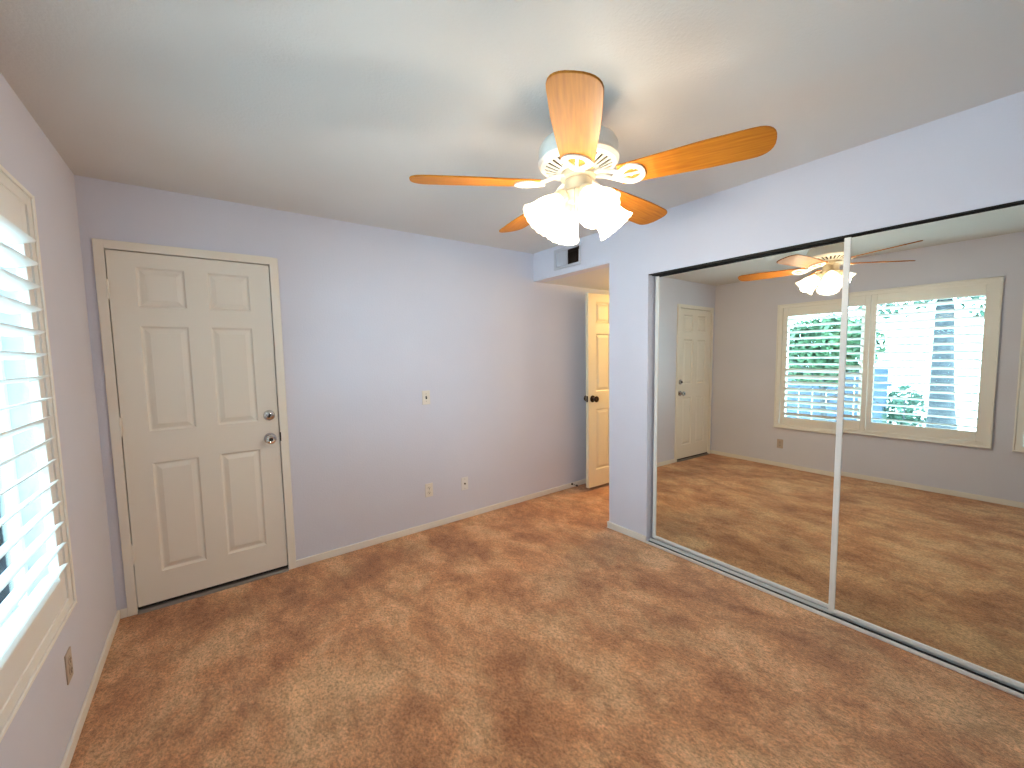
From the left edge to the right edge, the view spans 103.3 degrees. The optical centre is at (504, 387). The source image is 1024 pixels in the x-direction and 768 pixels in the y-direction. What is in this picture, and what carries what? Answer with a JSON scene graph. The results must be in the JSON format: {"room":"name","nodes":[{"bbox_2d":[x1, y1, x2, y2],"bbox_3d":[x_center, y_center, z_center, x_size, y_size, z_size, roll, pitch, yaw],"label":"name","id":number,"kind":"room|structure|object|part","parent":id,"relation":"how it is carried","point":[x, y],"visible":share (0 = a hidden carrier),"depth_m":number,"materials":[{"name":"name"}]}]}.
{"room":"empty bedroom","nodes":[
{"label":"empty bedroom","id":0,"kind":"room"},
{"bbox_2d":[0,73,116,767],"bbox_3d":[-1.033,0.241,0.458,0.150,2.482,4.470,-4,5,-36],"label":"wall","id":1,"kind":"structure","parent":0,"point":[39,734],"depth_m":1.70,"materials":[{"name":"purple paint"}]},
{"bbox_2d":[0,164,77,741],"bbox_3d":[-1.214,0.130,0.726,0.166,1.567,1.928,-4,5,-36],"label":"window","id":2,"kind":"structure","parent":1,"relation":"in","point":[10,500],"depth_m":1.45,"materials":[{"name":"white paint"}]},
{"bbox_3d":[-1.518,0.110,1.066,0.004,1.406,0.858,-4,5,-36],"label":"pane","id":3,"kind":"part","parent":2,"relation":"part of","materials":[{"name":"clear glass"}]},
{"bbox_3d":[-1.257,0.134,0.695,0.060,1.482,1.837,-4,5,-36],"label":"sash","id":4,"kind":"part","parent":2,"relation":"part of","materials":[{"name":"white wood"}]},
{"bbox_2d":[0,184,68,710],"bbox_3d":[-1.412,0.105,1.096,0.086,1.468,0.969,-4,5,-36],"label":"plantation shutter","id":5,"kind":"object","parent":2,"relation":"attached to","point":[22,636],"visible":1,"depth_m":1.33,"materials":[{"name":"white paint"}]},
{"bbox_3d":[-1.425,-0.572,1.041,0.026,0.109,0.872,-4,5,-36],"label":"rail","id":6,"kind":"part","parent":5,"relation":"part of","materials":[{"name":"white paint"}]},
{"bbox_3d":[-1.397,0.788,1.146,0.026,0.097,0.872,-4,5,-36],"label":"rail","id":7,"kind":"part","parent":5,"relation":"part of","materials":[{"name":"white paint"}]},
{"bbox_2d":[64,646,73,684],"bbox_3d":[-1.668,1.067,1.553,0.009,0.115,0.070,-4,5,-36],"label":"electrical outlet","id":8,"kind":"object","parent":1,"relation":"attached to","point":[68,656],"visible":1,"depth_m":1.54,"materials":[{"name":"beige plastic"}]},
{"bbox_2d":[68,655,71,664],"bbox_3d":[-1.667,1.046,1.553,0.004,0.034,0.034,-4,5,-36],"label":"receptacle","id":9,"kind":"object","parent":8,"relation":"attached to","point":[69,656],"depth_m":1.55,"materials":[{"name":"grey plastic"}]},
{"bbox_2d":[69,665,72,674],"bbox_3d":[-1.666,1.087,1.556,0.004,0.034,0.034,-4,5,-36],"label":"receptacle","id":10,"kind":"object","parent":8,"relation":"attached to","point":[70,666],"depth_m":1.55,"materials":[{"name":"grey plastic"}]},
{"bbox_2d":[59,610,119,767],"bbox_3d":[-0.939,1.398,0.587,0.012,0.052,4.250,-4,5,-36],"label":"baseboard","id":11,"kind":"structure","parent":1,"relation":"attached to","point":[66,760],"depth_m":1.71,"materials":[{"name":"white paint"}]},
{"bbox_2d":[74,175,608,609],"bbox_3d":[0.329,-0.071,4.133,6.400,2.482,0.120,-4,5,-36],"label":"wall","id":12,"kind":"structure","parent":0,"point":[373,319],"depth_m":3.17,"materials":[{"name":"purple paint"}]},
{"bbox_2d":[92,238,296,616],"bbox_3d":[-1.861,0.229,2.541,0.871,2.118,0.134,-4,5,-36],"label":"trim","id":13,"kind":"structure","parent":12,"relation":"attached to","point":[99,246],"depth_m":2.31,"materials":[{"name":"white paint"}]},
{"bbox_2d":[105,249,287,609],"bbox_3d":[-1.834,0.249,2.494,0.787,2.046,0.128,-4,5,-36],"label":"door","id":14,"kind":"structure","parent":12,"relation":"in","point":[193,337],"depth_m":2.47,"materials":[{"name":"white paint"}]},
{"bbox_3d":[-1.544,0.342,2.675,0.074,0.074,0.067,-4,5,-36],"label":"knob","id":15,"kind":"part","parent":14,"relation":"part of","materials":[{"name":"silver metal"}]},
{"bbox_2d":[138,567,288,614],"bbox_3d":[-1.822,1.278,2.592,0.778,0.017,0.084,-4,5,-36],"label":"trim","id":16,"kind":"structure","parent":12,"relation":"attached to","point":[258,577],"depth_m":2.54,"materials":[{"name":"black metal"}]},
{"bbox_2d":[120,479,585,618],"bbox_3d":[-0.383,1.153,3.607,4.458,0.052,0.012,-4,5,-36],"label":"baseboard","id":17,"kind":"structure","parent":12,"relation":"attached to","point":[332,553],"depth_m":3.36,"materials":[{"name":"white paint"}]},
{"bbox_2d":[422,390,429,404],"bbox_3d":[-0.644,0.086,3.346,0.070,0.115,0.018,-4,5,-36],"label":"light switch","id":18,"kind":"object","parent":12,"relation":"attached to","point":[425,394],"visible":1,"depth_m":3.35,"materials":[{"name":"beige plastic"}]},
{"bbox_2d":[425,483,432,496],"bbox_3d":[-0.632,0.866,3.409,0.070,0.115,0.009,-4,5,-36],"label":"electrical outlet","id":19,"kind":"object","parent":12,"relation":"attached to","point":[428,487],"visible":1,"depth_m":3.40,"materials":[{"name":"beige plastic"}]},
{"bbox_2d":[461,477,467,490],"bbox_3d":[-0.351,0.860,3.610,0.070,0.115,0.015,-4,5,-36],"label":"cable jack","id":20,"kind":"object","parent":12,"relation":"attached to","point":[464,481],"visible":1,"depth_m":3.61,"materials":[{"name":"white plastic"}]},
{"bbox_2d":[0,0,1023,253],"bbox_3d":[0.212,-1.143,1.282,3.298,0.100,4.470,-4,5,-36],"label":"ceiling","id":21,"kind":"structure","parent":0,"point":[329,109],"depth_m":1.47,"materials":[{"name":"paint"}]},
{"bbox_2d":[409,70,776,245],"bbox_3d":[0.313,-0.867,1.666,1.261,0.514,1.276,-4,5,-36],"label":"ceiling fan","id":22,"kind":"object","parent":21,"relation":"hanging from","point":[579,150],"visible":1,"depth_m":1.50,"materials":[{"name":"brown wood"}]},
{"bbox_3d":[-0.115,-0.807,1.586,0.503,0.006,0.152,-2,16,-7],"label":"blade","id":23,"kind":"part","parent":22,"relation":"part of","materials":[{"name":"brown wood"}]},
{"bbox_3d":[0.124,-0.845,2.011,0.152,0.007,0.503,-16,10,-23],"label":"blade","id":24,"kind":"part","parent":22,"relation":"part of","materials":[{"name":"brown wood"}]},
{"bbox_3d":[0.155,-0.690,1.614,0.172,0.175,0.154,-4,5,-36],"label":"lamp shade","id":25,"kind":"part","parent":22,"relation":"part of","materials":[{"name":"white glass"}]},
{"bbox_3d":[0.230,-0.766,1.621,0.070,0.072,0.063,-4,5,-36],"label":"lamp arm","id":26,"kind":"part","parent":22,"relation":"part of","materials":[{"name":"white metal"}]},
{"bbox_3d":[0.271,-0.706,1.789,0.154,0.175,0.172,-4,5,-36],"label":"lamp shade","id":27,"kind":"part","parent":22,"relation":"part of","materials":[{"name":"white glass"}]},
{"bbox_3d":[0.283,-0.774,1.708,0.063,0.072,0.070,-4,5,-36],"label":"lamp arm","id":28,"kind":"part","parent":22,"relation":"part of","materials":[{"name":"white metal"}]},
{"bbox_3d":[0.277,-0.700,1.585,0.003,0.171,0.021,1,5,26],"label":"pull chain","id":29,"kind":"part","parent":22,"relation":"part of","materials":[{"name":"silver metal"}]},
{"bbox_3d":[0.217,-0.786,1.227,0.152,0.007,0.503,12,7,10],"label":"blade","id":30,"kind":"part","parent":22,"relation":"part of","materials":[{"name":"brown wood"}]},
{"bbox_3d":[0.297,-0.876,1.630,0.300,0.031,0.300,-4,5,-36],"label":"vent plate","id":31,"kind":"part","parent":22,"relation":"part of","materials":[{"name":"white metal"}]},
{"bbox_3d":[0.317,-0.763,1.568,0.063,0.072,0.070,-4,5,-36],"label":"lamp arm","id":32,"kind":"part","parent":22,"relation":"part of","materials":[{"name":"white metal"}]},
{"bbox_3d":[0.328,-0.712,1.526,0.058,0.086,0.082,-4,5,-36],"label":"bulb","id":33,"kind":"part","parent":22,"relation":"part of","materials":[{"name":"white glass"}]},
{"bbox_3d":[0.331,-0.684,1.498,0.154,0.175,0.172,-4,5,-36],"label":"lamp shade","id":34,"kind":"part","parent":22,"relation":"part of","materials":[{"name":"white glass"}]},
{"bbox_3d":[0.447,-0.700,1.673,0.172,0.175,0.154,-4,5,-36],"label":"lamp shade","id":35,"kind":"part","parent":22,"relation":"part of","materials":[{"name":"white glass"}]},
{"bbox_3d":[0.604,-0.847,1.916,0.503,0.006,0.152,-5,-6,-43],"label":"blade","id":36,"kind":"part","parent":22,"relation":"part of","materials":[{"name":"brown wood"}]},
{"bbox_3d":[0.662,-0.810,1.431,0.503,0.006,0.152,1,-7,29],"label":"blade","id":37,"kind":"part","parent":22,"relation":"part of","materials":[{"name":"brown wood"}]},
{"bbox_2d":[69,483,1023,767],"bbox_3d":[1.593,1.270,2.431,6.320,0.080,4.250,-4,5,-36],"label":"floor","id":38,"kind":"structure","parent":0,"point":[537,632],"depth_m":1.85,"materials":[{"name":"brown carpet"}]},
{"bbox_2d":[646,538,1023,699],"bbox_3d":[1.793,1.230,2.206,0.112,0.028,2.268,-4,5,-36],"label":"door track","id":39,"kind":"object","parent":38,"relation":"on","point":[1016,691],"visible":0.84,"depth_m":2.17,"materials":[{"name":"silver metal"}]},
{"bbox_3d":[1.835,1.223,2.237,0.006,0.022,2.268,-4,5,-36],"label":"rail","id":40,"kind":"part","parent":39,"relation":"part of","materials":[{"name":"white metal"}]},
{"bbox_2d":[652,240,843,607],"bbox_3d":[1.456,0.200,2.583,0.020,1.968,1.130,-4,5,-35],"label":"mirror door","id":41,"kind":"structure","parent":39,"relation":"on","point":[747,350],"depth_m":2.48,"materials":[{"name":"silver glass"}]},
{"bbox_3d":[1.470,1.170,2.655,0.017,0.022,1.078,-4,5,-35],"label":"rail","id":42,"kind":"part","parent":41,"relation":"part of","materials":[{"name":"white metal"}]},
{"bbox_2d":[828,203,1023,688],"bbox_3d":[2.080,0.258,1.671,0.018,1.976,1.135,-4,5,-36],"label":"mirror door","id":43,"kind":"structure","parent":39,"relation":"on","point":[927,535],"depth_m":1.83,"materials":[{"name":"silver glass"}]},
{"bbox_3d":[2.100,1.232,1.746,0.017,0.022,1.082,-4,5,-36],"label":"rail","id":44,"kind":"part","parent":43,"relation":"part of","materials":[{"name":"white metal"}]},
{"bbox_2d":[544,267,608,290],"bbox_3d":[2.451,-1.120,3.870,3.152,0.100,2.700,-4,5,-36],"label":"ceiling","id":45,"kind":"structure","parent":0,"point":[597,279],"depth_m":3.97,"materials":[{"name":"paint"}]},
{"bbox_2d":[533,91,1023,540],"bbox_3d":[1.637,0.043,2.324,0.120,2.482,4.350,-4,5,-36],"label":"wall","id":46,"kind":"structure","parent":0,"point":[972,158],"depth_m":2.31,"materials":[{"name":"purple paint"}]},
{"bbox_2d":[554,242,580,270],"bbox_3d":[0.593,-1.154,3.609,0.118,0.184,0.334,-4,5,-36],"label":"air vent","id":47,"kind":"object","parent":46,"relation":"in","point":[566,258],"visible":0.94,"depth_m":3.60,"materials":[{"name":"grey metal"}]},
{"bbox_2d":[607,521,645,542],"bbox_3d":[1.212,1.135,3.418,0.616,0.052,0.371,-4,5,-36],"label":"baseboard","id":48,"kind":"structure","parent":46,"relation":"attached to","point":[633,534],"depth_m":3.23,"materials":[{"name":"white paint"}]},
{"bbox_2d":[649,200,1023,275],"bbox_3d":[1.763,-0.762,2.059,0.111,0.009,2.268,-4,5,-36],"label":"door track","id":49,"kind":"object","parent":46,"relation":"attached to","point":[840,238],"visible":0.64,"depth_m":2.16,"materials":[{"name":"black metal"}]},
{"bbox_3d":[2.199,0.050,3.821,0.100,2.214,2.600,-4,5,-36],"label":"wall","id":50,"kind":"structure","parent":0,"visible":0},
{"bbox_2d":[584,293,608,487],"bbox_3d":[1.175,0.030,4.424,0.784,2.032,0.170,-4,5,-35],"label":"door","id":51,"kind":"structure","parent":50,"relation":"in","point":[596,397],"depth_m":4.27,"materials":[{"name":"beige paint"}]},
{"bbox_3d":[0.913,0.120,4.247,0.074,0.074,0.170,-4,5,-35],"label":"knob","id":52,"kind":"part","parent":51,"relation":"part of","materials":[{"name":"brown metal"}]}
]}

